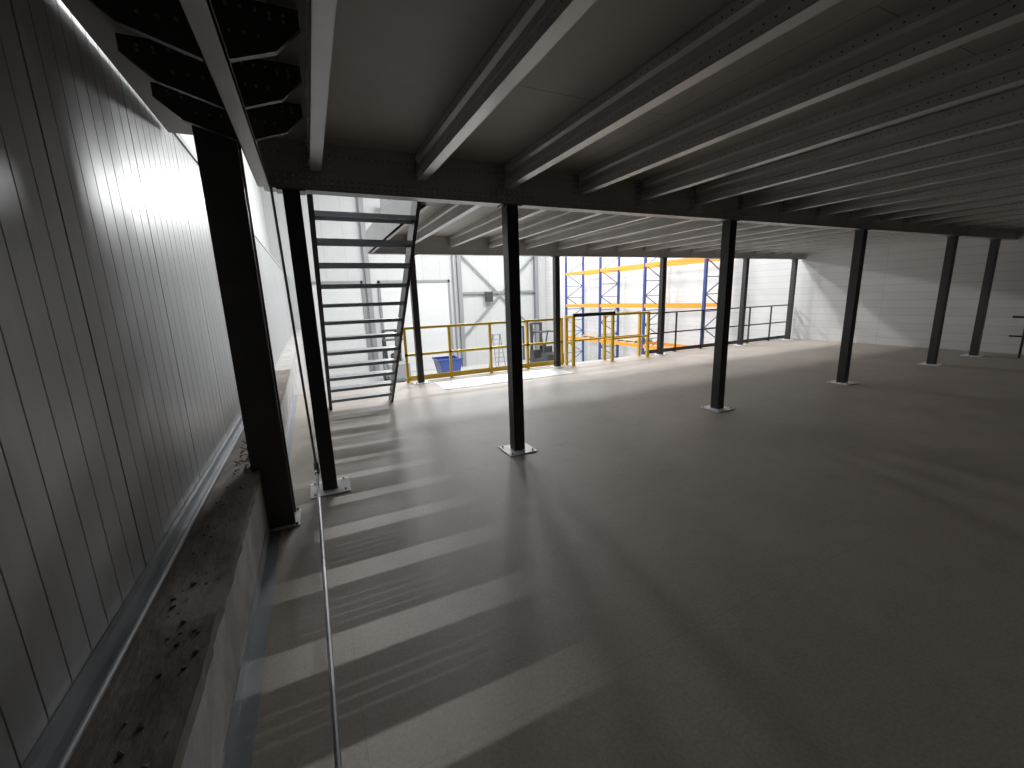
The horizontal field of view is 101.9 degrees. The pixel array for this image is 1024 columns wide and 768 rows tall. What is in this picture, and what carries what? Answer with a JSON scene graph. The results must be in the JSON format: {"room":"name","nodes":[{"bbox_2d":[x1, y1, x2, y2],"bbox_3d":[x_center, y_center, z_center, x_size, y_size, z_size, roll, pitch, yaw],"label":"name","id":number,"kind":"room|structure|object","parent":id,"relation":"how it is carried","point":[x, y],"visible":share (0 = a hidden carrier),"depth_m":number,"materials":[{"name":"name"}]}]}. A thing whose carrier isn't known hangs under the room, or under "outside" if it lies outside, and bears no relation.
{"room":"warehouse","nodes":[
{"label":"warehouse","id":0,"kind":"room"},
{"bbox_2d":[0,0,294,767],"bbox_3d":[-4.162,-1.316,6.678,0.080,2.460,31.875,-7,13,-25],"label":"wall","id":1,"kind":"structure","parent":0,"point":[118,388],"depth_m":1.56,"materials":[{"name":"white metal"}]},
{"bbox_2d":[22,415,242,767],"bbox_3d":[-0.689,1.135,0.049,0.047,0.055,16.300,-7,13,-25],"label":"trim panel base","id":2,"kind":"object","parent":1,"relation":"attached to","point":[46,753],"depth_m":1.40,"materials":[{"name":"grey metal"}]},
{"bbox_2d":[180,134,269,252],"bbox_3d":[-4.923,-4.258,5.814,0.200,14.500,32.000,-7,13,-25],"label":"wall","id":3,"kind":"structure","parent":0,"point":[254,192],"depth_m":15.79,"materials":[{"name":"white metal"}]},
{"bbox_2d":[181,376,292,767],"bbox_3d":[-0.608,2.580,0.421,0.448,2.820,16.400,-7,13,-25],"label":"wall","id":4,"kind":"structure","parent":0,"point":[205,747],"depth_m":1.65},
{"bbox_2d":[66,369,289,767],"bbox_3d":[-0.587,1.165,0.161,0.316,0.055,16.400,-7,13,-25],"label":"ledge","id":5,"kind":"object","parent":4,"relation":"attached to","point":[170,702],"depth_m":1.41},
{"bbox_2d":[55,426,243,767],"bbox_3d":[-0.851,1.070,0.466,0.022,0.022,15.200,-7,13,-25],"label":"conduit pipe","id":6,"kind":"object","parent":5,"relation":"on","point":[80,729],"visible":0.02,"depth_m":1.41,"materials":[{"name":"grey metal"}]},
{"bbox_2d":[107,441,250,767],"bbox_3d":[-1.648,0.693,2.417,0.180,0.040,4.878,-7,13,-25],"label":"debris","id":7,"kind":"object","parent":5,"relation":"on","point":[119,753],"visible":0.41,"depth_m":1.51,"materials":[{"name":"brown stone"}]},
{"bbox_2d":[380,199,389,211],"bbox_3d":[-6.253,-9.197,21.630,1.200,0.782,0.472,-7,13,-25],"label":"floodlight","id":8,"kind":"object","parent":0,"point":[383,202],"visible":0.04,"depth_m":21.29,"materials":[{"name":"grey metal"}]},
{"bbox_2d":[256,142,546,370],"bbox_3d":[-4.963,-7.889,23.288,15.600,14.500,0.200,-7,13,-25],"label":"wall","id":9,"kind":"structure","parent":0,"point":[428,267],"depth_m":23.27,"materials":[{"name":"white metal"}]},
{"bbox_2d":[173,133,288,278],"bbox_3d":[-4.235,-2.536,6.474,0.125,0.045,31.990,-7,13,-25],"label":"wall cap","id":10,"kind":"object","parent":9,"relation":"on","point":[179,137],"visible":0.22,"depth_m":3.53,"materials":[{"name":"grey metal"}]},
{"bbox_2d":[311,281,371,380],"bbox_3d":[-9.246,-2.796,21.993,3.040,5.150,0.098,-7,13,-25],"label":"door","id":11,"kind":"structure","parent":9,"relation":"in","point":[329,296],"depth_m":22.07,"materials":[{"name":"grey"}]},
{"bbox_2d":[377,280,453,371],"bbox_3d":[-5.374,-3.304,23.792,4.040,5.150,0.098,-7,13,-25],"label":"door","id":12,"kind":"structure","parent":9,"relation":"in","point":[434,296],"depth_m":23.89,"materials":[{"name":"grey"}]},
{"bbox_2d":[357,197,539,370],"bbox_3d":[-3.154,-8.123,23.868,10.440,14.400,0.240,-7,13,-25],"label":"frame","id":13,"kind":"object","parent":9,"relation":"attached to","point":[535,290],"visible":0.27,"depth_m":24.52,"materials":[{"name":"grey metal"}]},
{"bbox_2d":[485,292,492,301],"bbox_3d":[-1.447,-5.286,25.178,0.500,0.600,0.360,-7,13,-25],"label":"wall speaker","id":14,"kind":"object","parent":9,"relation":"attached to","point":[488,295],"visible":1,"depth_m":25.02,"materials":[{"name":"grey plastic"}]},
{"bbox_2d":[521,326,524,359],"bbox_3d":[0.265,-2.591,26.674,1.200,2.200,0.115,-7,13,-25],"label":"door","id":15,"kind":"structure","parent":9,"relation":"in","point":[522,327],"depth_m":26.93,"materials":[{"name":"grey metal"}]},
{"bbox_2d":[324,360,569,390],"bbox_3d":[2.345,1.867,10.541,15.400,0.100,32.000,-7,13,-25],"label":"floor","id":16,"kind":"structure","parent":0,"point":[479,366],"depth_m":22.43,"materials":[{"name":"concrete"}]},
{"bbox_2d":[382,329,410,381],"bbox_3d":[-6.133,-1.479,21.398,1.100,2.597,3.299,-7,13,-25],"label":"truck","id":17,"kind":"object","parent":16,"relation":"on","point":[401,376],"visible":0.53,"depth_m":20.29,"materials":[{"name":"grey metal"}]},
{"bbox_2d":[432,355,462,377],"bbox_3d":[-3.366,-0.870,21.829,1.300,1.050,1.320,-7,13,-25],"label":"container","id":18,"kind":"object","parent":16,"relation":"on","point":[442,365],"visible":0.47,"depth_m":21.34,"materials":[{"name":"blue paint"}]},
{"bbox_2d":[489,334,505,367],"bbox_3d":[-0.859,-1.819,23.575,0.654,2.034,1.137,-7,13,-25],"label":"step ladder","id":19,"kind":"object","parent":16,"relation":"on","point":[500,338],"visible":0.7,"depth_m":23.34,"materials":[{"name":"grey metal"}]},
{"bbox_2d":[529,322,563,367],"bbox_3d":[1.582,-2.083,23.025,1.100,2.597,3.299,-7,13,-25],"label":"forklift","id":20,"kind":"object","parent":16,"relation":"on","point":[545,353],"visible":0.65,"depth_m":22.76,"materials":[{"name":"metal"}]},
{"bbox_2d":[565,257,719,362],"bbox_3d":[5.360,-3.287,18.854,1.260,6.400,9.010,-7,13,-25],"label":"rack","id":21,"kind":"object","parent":16,"relation":"on","point":[685,261],"visible":0.55,"depth_m":18.22,"materials":[{"name":"metal"}]},
{"bbox_2d":[582,334,610,337],"bbox_3d":[4.365,-2.440,21.212,1.020,0.110,1.200,-7,13,-25],"label":"wooden pallet","id":22,"kind":"object","parent":21,"relation":"on","point":[591,335],"visible":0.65,"depth_m":21.05,"materials":[{"name":"brown wood"}]},
{"bbox_2d":[616,338,651,342],"bbox_3d":[5.535,-1.983,18.822,1.020,0.110,1.200,-7,13,-25],"label":"wooden pallet","id":23,"kind":"object","parent":21,"relation":"on","point":[634,340],"visible":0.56,"depth_m":18.64,"materials":[{"name":"brown wood"}]},
{"bbox_2d":[252,338,1023,767],"bbox_3d":[6.097,0.748,3.352,14.390,0.040,16.400,-7,13,-25],"label":"floor","id":24,"kind":"structure","parent":0,"point":[810,572],"depth_m":2.44,"materials":[{"name":"grey concrete"}]},
{"bbox_2d":[191,125,300,531],"bbox_3d":[-1.784,-0.326,2.854,0.250,2.784,0.270,-7,13,-25],"label":"column","id":25,"kind":"structure","parent":24,"relation":"on","point":[220,158],"depth_m":2.74,"materials":[{"name":"black metal"}]},
{"bbox_2d":[220,391,297,767],"bbox_3d":[-0.396,1.541,0.298,0.077,0.090,16.350,-7,13,-25],"label":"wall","id":26,"kind":"structure","parent":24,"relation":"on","point":[239,746],"depth_m":1.89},
{"bbox_2d":[274,329,309,394],"bbox_3d":[-7.540,-0.125,14.586,0.448,2.820,15.600,-7,13,-25],"label":"wall","id":27,"kind":"structure","parent":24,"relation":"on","point":[287,359],"depth_m":10.53,"materials":[{"name":"white paint"}]},
{"bbox_2d":[269,187,341,767],"bbox_3d":[-0.317,0.278,0.559,0.111,2.450,6.270,-8,13,-25],"label":"cable","id":28,"kind":"object","parent":24,"relation":"on","point":[334,713],"visible":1,"depth_m":2.22,"materials":[{"name":"silver metal"}]},
{"bbox_2d":[276,188,350,498],"bbox_3d":[-1.656,-0.279,3.440,0.320,2.459,0.320,-7,13,-25],"label":"steel column","id":29,"kind":"structure","parent":24,"relation":"on","point":[330,485],"depth_m":3.38,"materials":[{"name":"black metal"}]},
{"bbox_2d":[257,138,1017,240],"bbox_3d":[4.507,-2.463,6.039,14.230,0.339,0.136,-7,13,-25],"label":"beam","id":30,"kind":"structure","parent":29,"relation":"on","point":[345,171],"depth_m":3.88,"materials":[{"name":"silver metal"}]},
{"bbox_2d":[88,0,302,186],"bbox_3d":[0.648,-0.618,-2.193,0.726,0.338,11.725,-7,13,-25],"label":"beam","id":31,"kind":"structure","parent":30,"relation":"attached to","point":[201,56],"depth_m":1.83,"materials":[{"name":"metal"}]},
{"bbox_2d":[304,0,336,171],"bbox_3d":[1.026,-0.738,-2.030,0.089,0.198,11.725,-7,13,-25],"label":"joist","id":32,"kind":"object","parent":30,"relation":"attached to","point":[320,15],"visible":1,"depth_m":1.85,"materials":[{"name":"silver metal"}]},
{"bbox_2d":[406,204,480,243],"bbox_3d":[-1.004,-2.300,5.824,0.089,0.198,4.210,-7,13,-25],"label":"joist","id":33,"kind":"object","parent":30,"relation":"attached to","point":[451,213],"visible":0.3,"depth_m":5.64,"materials":[{"name":"silver metal"}]},
{"bbox_2d":[449,208,545,246],"bbox_3d":[-0.266,-2.397,6.167,0.089,0.198,4.210,-7,13,-25],"label":"joist","id":34,"kind":"object","parent":30,"relation":"attached to","point":[492,223],"visible":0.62,"depth_m":6.46,"materials":[{"name":"silver metal"}]},
{"bbox_2d":[395,202,603,238],"bbox_3d":[4.123,-3.113,8.296,12.900,0.038,4.430,-7,13,-25],"label":"deck","id":35,"kind":"object","parent":34,"relation":"on","point":[483,212],"depth_m":6.39,"materials":[{"name":"grey metal"}]},
{"bbox_2d":[415,0,596,180],"bbox_3d":[1.765,-0.834,-1.688,0.089,0.198,11.725,-7,13,-25],"label":"joist","id":36,"kind":"object","parent":30,"relation":"attached to","point":[536,26],"visible":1,"depth_m":1.99,"materials":[{"name":"silver metal"}]},
{"bbox_2d":[61,0,1023,185],"bbox_3d":[6.827,-1.627,0.698,14.735,0.038,11.870,-7,13,-25],"label":"ceiling","id":37,"kind":"structure","parent":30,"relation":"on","point":[397,66],"depth_m":2.22,"materials":[{"name":"grey metal"}]},
{"bbox_2d":[488,211,600,247],"bbox_3d":[0.473,-2.494,6.510,0.089,0.198,4.210,-7,13,-25],"label":"joist","id":38,"kind":"object","parent":30,"relation":"attached to","point":[558,219],"visible":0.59,"depth_m":6.34,"materials":[{"name":"silver metal"}]},
{"bbox_2d":[525,214,649,248],"bbox_3d":[1.211,-2.591,6.853,0.089,0.198,4.210,-7,13,-25],"label":"joist","id":39,"kind":"object","parent":30,"relation":"attached to","point":[605,221],"visible":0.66,"depth_m":6.91,"materials":[{"name":"silver metal"}]},
{"bbox_2d":[558,217,692,248],"bbox_3d":[1.950,-2.687,7.196,0.089,0.198,4.210,-7,13,-25],"label":"joist","id":40,"kind":"object","parent":30,"relation":"attached to","point":[650,223],"visible":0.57,"depth_m":7.24,"materials":[{"name":"silver metal"}]},
{"bbox_2d":[589,220,721,249],"bbox_3d":[2.688,-2.784,7.539,0.089,0.198,4.210,-7,13,-25],"label":"joist","id":41,"kind":"object","parent":30,"relation":"attached to","point":[695,224],"visible":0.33,"depth_m":7.59,"materials":[{"name":"silver metal"}]},
{"bbox_2d":[504,0,841,187],"bbox_3d":[2.504,-0.931,-1.345,0.089,0.198,11.725,-7,13,-25],"label":"joist","id":42,"kind":"object","parent":30,"relation":"attached to","point":[741,27],"visible":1,"depth_m":2.07,"materials":[{"name":"silver metal"}]},
{"bbox_2d":[618,223,765,250],"bbox_3d":[3.427,-2.881,7.882,0.089,0.198,4.210,-7,13,-25],"label":"joist","id":43,"kind":"object","parent":30,"relation":"attached to","point":[715,229],"visible":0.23,"depth_m":8.08,"materials":[{"name":"silver metal"}]},
{"bbox_2d":[645,225,796,250],"bbox_3d":[4.165,-2.978,8.225,0.089,0.198,4.210,-7,13,-25],"label":"joist","id":44,"kind":"object","parent":30,"relation":"attached to","point":[767,228],"visible":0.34,"depth_m":8.38,"materials":[{"name":"silver metal"}]},
{"bbox_2d":[670,227,826,251],"bbox_3d":[4.904,-3.075,8.568,0.089,0.198,4.210,-7,13,-25],"label":"joist","id":45,"kind":"object","parent":30,"relation":"attached to","point":[797,229],"visible":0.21,"depth_m":8.43,"materials":[{"name":"silver metal"}]},
{"bbox_2d":[693,229,852,251],"bbox_3d":[5.642,-3.171,8.910,0.089,0.198,4.210,-7,13,-25],"label":"joist","id":46,"kind":"object","parent":30,"relation":"attached to","point":[824,231],"visible":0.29,"depth_m":8.80,"materials":[{"name":"silver metal"}]},
{"bbox_2d":[715,231,873,252],"bbox_3d":[6.381,-3.268,9.253,0.089,0.198,4.210,-7,13,-25],"label":"joist","id":47,"kind":"object","parent":30,"relation":"attached to","point":[848,233],"visible":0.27,"depth_m":9.26,"materials":[{"name":"silver metal"}]},
{"bbox_2d":[579,0,1023,194],"bbox_3d":[3.242,-1.028,-1.002,0.089,0.198,11.725,-7,13,-25],"label":"joist","id":48,"kind":"object","parent":30,"relation":"attached to","point":[935,27],"visible":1,"depth_m":2.17,"materials":[{"name":"silver metal"}]},
{"bbox_2d":[736,232,898,252],"bbox_3d":[7.119,-3.365,9.596,0.089,0.198,4.210,-7,13,-25],"label":"joist","id":49,"kind":"object","parent":30,"relation":"attached to","point":[874,233],"visible":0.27,"depth_m":9.73,"materials":[{"name":"silver metal"}]},
{"bbox_2d":[641,37,1023,199],"bbox_3d":[3.981,-1.125,-0.659,0.089,0.198,11.725,-7,13,-25],"label":"joist","id":50,"kind":"object","parent":30,"relation":"attached to","point":[999,68],"visible":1,"depth_m":2.70,"materials":[{"name":"silver metal"}]},
{"bbox_2d":[755,233,916,252],"bbox_3d":[7.858,-3.462,9.939,0.089,0.198,4.210,-7,13,-25],"label":"joist","id":51,"kind":"object","parent":30,"relation":"attached to","point":[899,234],"visible":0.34,"depth_m":10.08,"materials":[{"name":"silver metal"}]},
{"bbox_2d":[774,235,932,253],"bbox_3d":[8.597,-3.559,10.282,0.089,0.198,4.210,-7,13,-25],"label":"joist","id":52,"kind":"object","parent":30,"relation":"attached to","point":[913,236],"visible":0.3,"depth_m":10.43,"materials":[{"name":"silver metal"}]},
{"bbox_2d":[695,86,1023,204],"bbox_3d":[4.719,-1.222,-0.316,0.089,0.198,11.725,-7,13,-25],"label":"joist","id":53,"kind":"object","parent":30,"relation":"attached to","point":[1003,109],"visible":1,"depth_m":3.27,"materials":[{"name":"silver metal"}]},
{"bbox_2d":[791,236,947,253],"bbox_3d":[9.335,-3.655,10.625,0.089,0.198,4.210,-7,13,-25],"label":"joist","id":54,"kind":"object","parent":30,"relation":"attached to","point":[933,237],"visible":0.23,"depth_m":10.53,"materials":[{"name":"silver metal"}]},
{"bbox_2d":[742,122,1023,208],"bbox_3d":[5.458,-1.318,0.027,0.089,0.198,11.725,-7,13,-25],"label":"joist","id":55,"kind":"object","parent":30,"relation":"attached to","point":[1008,138],"visible":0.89,"depth_m":3.82,"materials":[{"name":"silver metal"}]},
{"bbox_2d":[783,148,1023,211],"bbox_3d":[6.196,-1.415,0.370,0.089,0.198,11.725,-7,13,-25],"label":"joist","id":56,"kind":"object","parent":30,"relation":"attached to","point":[1012,159],"visible":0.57,"depth_m":4.35,"materials":[{"name":"silver metal"}]},
{"bbox_2d":[819,167,1023,215],"bbox_3d":[6.935,-1.512,0.713,0.089,0.198,11.725,-7,13,-25],"label":"joist","id":57,"kind":"object","parent":30,"relation":"attached to","point":[1015,174],"visible":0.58,"depth_m":4.85,"materials":[{"name":"silver metal"}]},
{"bbox_2d":[851,181,1023,217],"bbox_3d":[7.673,-1.609,1.056,0.089,0.198,11.725,-7,13,-25],"label":"joist","id":58,"kind":"object","parent":30,"relation":"attached to","point":[1014,187],"visible":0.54,"depth_m":5.34,"materials":[{"name":"silver metal"}]},
{"bbox_2d":[880,191,1023,220],"bbox_3d":[8.412,-1.706,1.399,0.089,0.198,11.725,-7,13,-25],"label":"joist","id":59,"kind":"object","parent":30,"relation":"attached to","point":[1019,196],"visible":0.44,"depth_m":5.82,"materials":[{"name":"silver metal"}]},
{"bbox_2d":[906,200,1023,222],"bbox_3d":[9.150,-1.802,1.742,0.089,0.198,11.725,-7,13,-25],"label":"joist","id":60,"kind":"object","parent":30,"relation":"attached to","point":[1017,204],"visible":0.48,"depth_m":6.29,"materials":[{"name":"silver metal"}]},
{"bbox_2d":[929,207,1023,224],"bbox_3d":[9.889,-1.899,2.085,0.089,0.198,11.725,-7,13,-25],"label":"joist","id":61,"kind":"object","parent":30,"relation":"attached to","point":[1017,210],"visible":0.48,"depth_m":6.74,"materials":[{"name":"silver metal"}]},
{"bbox_2d":[951,213,1023,226],"bbox_3d":[10.627,-1.996,2.428,0.089,0.198,11.725,-7,13,-25],"label":"joist","id":62,"kind":"object","parent":30,"relation":"attached to","point":[1016,216],"visible":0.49,"depth_m":7.20,"materials":[{"name":"silver metal"}]},
{"bbox_2d":[970,219,1023,228],"bbox_3d":[11.366,-2.093,2.771,0.089,0.198,11.725,-7,13,-25],"label":"joist","id":63,"kind":"object","parent":30,"relation":"attached to","point":[1016,221],"visible":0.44,"depth_m":7.66,"materials":[{"name":"silver metal"}]},
{"bbox_2d":[988,223,1023,229],"bbox_3d":[12.104,-2.189,3.114,0.089,0.198,11.725,-7,13,-25],"label":"joist","id":64,"kind":"object","parent":30,"relation":"attached to","point":[1018,224],"visible":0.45,"depth_m":8.09,"materials":[{"name":"silver metal"}]},
{"bbox_2d":[306,194,420,409],"bbox_3d":[-1.843,-0.798,5.119,0.961,2.804,3.178,-7,13,-25],"label":"staircase","id":65,"kind":"structure","parent":24,"relation":"on","point":[412,219],"depth_m":4.63,"materials":[{"name":"grey metal"}]},
{"bbox_2d":[410,254,430,384],"bbox_3d":[-1.861,-1.233,8.060,0.320,2.459,0.320,-7,13,-25],"label":"steel column","id":66,"kind":"structure","parent":24,"relation":"on","point":[413,281],"depth_m":8.04,"materials":[{"name":"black metal"}]},
{"bbox_2d":[370,235,805,259],"bbox_3d":[3.230,-3.276,10.161,12.890,0.339,0.136,-7,13,-25],"label":"beam","id":67,"kind":"structure","parent":66,"relation":"on","point":[431,245],"depth_m":8.99,"materials":[{"name":"silver metal"}]},
{"bbox_2d":[365,200,430,253],"bbox_3d":[-1.701,-2.198,5.672,0.080,0.368,4.140,-7,13,-25],"label":"beam","id":68,"kind":"structure","parent":67,"relation":"attached to","point":[376,231],"depth_m":5.34,"materials":[{"name":"grey metal"}]},
{"bbox_2d":[435,374,507,389],"bbox_3d":[-0.668,-0.050,8.199,1.581,0.008,0.785,-7,13,-25],"label":"plate","id":69,"kind":"object","parent":24,"relation":"on","point":[468,382],"depth_m":8.15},
{"bbox_2d":[403,318,564,382],"bbox_3d":[-0.467,-0.784,8.998,3.730,1.105,0.100,-7,13,-25],"label":"guard rail","id":70,"kind":"object","parent":24,"relation":"on","point":[450,351],"visible":0.91,"depth_m":8.88,"materials":[{"name":"yellow metal"}]},
{"bbox_2d":[497,204,537,456],"bbox_3d":[0.019,-0.499,4.218,0.320,2.459,0.320,-7,13,-25],"label":"steel column","id":71,"kind":"structure","parent":24,"relation":"on","point":[510,226],"depth_m":4.17,"materials":[{"name":"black metal"}]},
{"bbox_2d":[523,368,572,379],"bbox_3d":[0.608,-0.218,8.792,1.196,0.008,0.783,-7,13,-25],"label":"plate","id":72,"kind":"object","parent":24,"relation":"on","point":[554,371],"depth_m":8.78,"materials":[{"name":"white"}]},
{"bbox_2d":[549,256,566,367],"bbox_3d":[1.012,-1.609,9.394,0.320,2.459,0.320,-7,13,-25],"label":"steel column","id":73,"kind":"structure","parent":24,"relation":"on","point":[555,259],"depth_m":9.35,"materials":[{"name":"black metal"}]},
{"bbox_2d":[564,311,649,365],"bbox_3d":[2.357,-1.167,10.137,2.360,1.200,0.420,-7,13,-25],"label":"gate","id":74,"kind":"object","parent":24,"relation":"on","point":[612,314],"visible":1,"depth_m":10.06,"materials":[{"name":"yellow metal"}]},
{"bbox_2d":[652,257,668,355],"bbox_3d":[3.867,-1.983,10.720,0.320,2.459,0.320,-7,13,-25],"label":"steel column","id":75,"kind":"structure","parent":24,"relation":"on","point":[663,261],"depth_m":10.68,"materials":[{"name":"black metal"}]},
{"bbox_2d":[645,304,790,354],"bbox_3d":[6.257,-1.661,12.120,6.100,1.098,0.100,-7,13,-25],"label":"guard rail","id":76,"kind":"object","parent":24,"relation":"on","point":[700,346],"visible":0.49,"depth_m":11.80,"materials":[{"name":"metal"}]},
{"bbox_2d":[699,220,739,412],"bbox_3d":[2.802,-0.864,5.510,0.320,2.459,0.320,-7,13,-25],"label":"steel column","id":77,"kind":"structure","parent":24,"relation":"on","point":[729,227],"depth_m":5.46,"materials":[{"name":"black metal"}]},
{"bbox_2d":[733,258,750,345],"bbox_3d":[6.704,-2.355,12.037,0.320,2.459,0.320,-7,13,-25],"label":"steel column","id":78,"kind":"structure","parent":24,"relation":"on","point":[745,271],"depth_m":12.00,"materials":[{"name":"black metal"}]},
{"bbox_2d":[779,259,798,339],"bbox_3d":[8.731,-2.621,12.978,0.320,2.459,0.320,-7,13,-25],"label":"steel column","id":79,"kind":"structure","parent":24,"relation":"on","point":[794,267],"depth_m":12.94,"materials":[{"name":"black metal"}]},
{"bbox_2d":[827,229,870,384],"bbox_3d":[5.549,-1.224,6.785,0.320,2.459,0.320,-7,13,-25],"label":"steel column","id":80,"kind":"structure","parent":24,"relation":"on","point":[860,238],"depth_m":6.74,"materials":[{"name":"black metal"}]},
{"bbox_2d":[918,235,958,365],"bbox_3d":[8.404,-1.598,8.111,0.320,2.459,0.320,-7,13,-25],"label":"steel column","id":81,"kind":"structure","parent":24,"relation":"on","point":[952,241],"depth_m":8.07,"materials":[{"name":"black metal"}]},
{"bbox_2d":[960,238,1000,356],"bbox_3d":[10.161,-1.828,8.927,0.320,2.459,0.320,-7,13,-25],"label":"steel column","id":82,"kind":"structure","parent":24,"relation":"on","point":[994,246],"depth_m":8.89,"materials":[{"name":"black metal"}]},
{"bbox_2d":[1009,316,1023,357],"bbox_3d":[11.065,-0.803,7.747,0.044,0.872,2.400,-7,13,-25],"label":"guard rail","id":83,"kind":"object","parent":24,"relation":"on","point":[1022,336],"visible":1,"depth_m":8.67,"materials":[{"name":"metal"}]},
{"bbox_2d":[545,230,1023,362],"bbox_3d":[9.084,-6.116,12.427,0.200,14.500,32.200,-7,13,-25],"label":"wall","id":84,"kind":"structure","parent":0,"point":[900,282],"depth_m":12.36,"materials":[{"name":"white metal"}]}
]}

